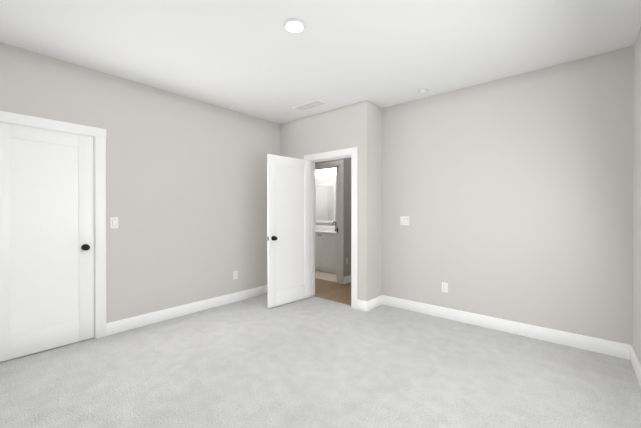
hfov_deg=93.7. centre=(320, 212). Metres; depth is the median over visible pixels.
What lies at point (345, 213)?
wall
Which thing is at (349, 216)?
wall
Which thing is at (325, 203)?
bathroom mirror
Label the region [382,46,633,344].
wall
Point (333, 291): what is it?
floor
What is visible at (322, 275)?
floor
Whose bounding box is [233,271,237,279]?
outlet
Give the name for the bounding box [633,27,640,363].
wall
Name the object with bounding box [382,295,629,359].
baseboard
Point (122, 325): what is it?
baseboard
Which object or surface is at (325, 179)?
wall
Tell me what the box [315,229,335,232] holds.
countertop
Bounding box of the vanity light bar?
[315,168,335,176]
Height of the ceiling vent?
0.007 m
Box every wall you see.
[0,42,279,362]
[280,102,358,299]
[315,158,347,276]
[315,175,335,225]
[348,157,350,275]
[359,100,381,300]
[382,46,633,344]
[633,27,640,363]
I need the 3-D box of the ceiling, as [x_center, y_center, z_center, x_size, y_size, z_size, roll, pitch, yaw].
[-0.058,-1.497,3.529,5.650,0.100,6.515,0,0,40]
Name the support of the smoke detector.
attached to the ceiling
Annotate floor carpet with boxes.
[0,294,640,427]
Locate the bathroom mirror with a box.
[315,183,335,222]
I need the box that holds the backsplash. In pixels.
[315,225,335,228]
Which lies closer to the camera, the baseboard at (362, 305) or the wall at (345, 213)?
the baseboard at (362, 305)
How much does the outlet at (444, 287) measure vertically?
0.115 m
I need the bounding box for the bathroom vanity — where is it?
[315,233,335,273]
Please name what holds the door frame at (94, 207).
attached to the wall at (186, 191)
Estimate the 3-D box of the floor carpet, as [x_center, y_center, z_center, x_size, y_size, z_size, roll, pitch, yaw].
[-0.219,1.303,2.322,4.125,0.050,4.260,0,0,40]
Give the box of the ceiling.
[0,0,640,123]
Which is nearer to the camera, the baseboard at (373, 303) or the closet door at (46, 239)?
the closet door at (46, 239)
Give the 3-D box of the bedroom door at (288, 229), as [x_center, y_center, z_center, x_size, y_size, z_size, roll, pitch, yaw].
[-0.420,0.243,4.228,0.773,2.030,0.173,0,0,-45]
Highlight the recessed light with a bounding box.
[284,18,304,32]
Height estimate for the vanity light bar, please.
0.160 m
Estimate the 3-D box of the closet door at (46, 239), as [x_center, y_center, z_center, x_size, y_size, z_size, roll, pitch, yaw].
[-2.539,0.249,2.777,0.173,2.030,0.730,0,0,40]
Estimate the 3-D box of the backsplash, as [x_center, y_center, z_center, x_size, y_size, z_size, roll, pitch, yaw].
[0.199,0.349,6.926,1.252,0.100,0.020,0,0,40]
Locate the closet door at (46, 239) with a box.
[0,123,93,361]
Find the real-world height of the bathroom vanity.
0.830 m
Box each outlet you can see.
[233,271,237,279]
[442,282,447,292]
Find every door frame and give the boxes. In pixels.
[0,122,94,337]
[304,147,357,308]
[315,160,343,283]
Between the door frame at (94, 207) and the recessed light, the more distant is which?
the door frame at (94, 207)
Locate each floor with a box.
[314,278,350,304]
[315,270,338,282]
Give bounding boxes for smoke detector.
[418,89,427,93]
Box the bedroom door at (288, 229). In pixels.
[267,154,310,307]
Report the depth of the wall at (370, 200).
3.94 m
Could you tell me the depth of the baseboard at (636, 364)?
2.38 m
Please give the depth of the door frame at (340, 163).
5.33 m
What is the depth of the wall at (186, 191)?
3.55 m
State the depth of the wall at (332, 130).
4.33 m
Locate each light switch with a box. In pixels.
[110,217,117,227]
[400,216,408,224]
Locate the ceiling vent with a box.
[292,99,327,111]
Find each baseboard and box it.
[106,285,266,335]
[344,275,350,283]
[357,299,367,311]
[367,295,381,310]
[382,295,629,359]
[630,345,640,387]
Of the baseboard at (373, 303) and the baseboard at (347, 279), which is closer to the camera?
the baseboard at (373, 303)
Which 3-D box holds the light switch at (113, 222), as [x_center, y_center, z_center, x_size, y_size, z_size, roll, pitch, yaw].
[-2.172,0.108,3.166,0.011,0.115,0.070,0,0,40]
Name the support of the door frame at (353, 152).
attached to the wall at (332, 130)
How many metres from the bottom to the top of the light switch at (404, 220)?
0.115 m

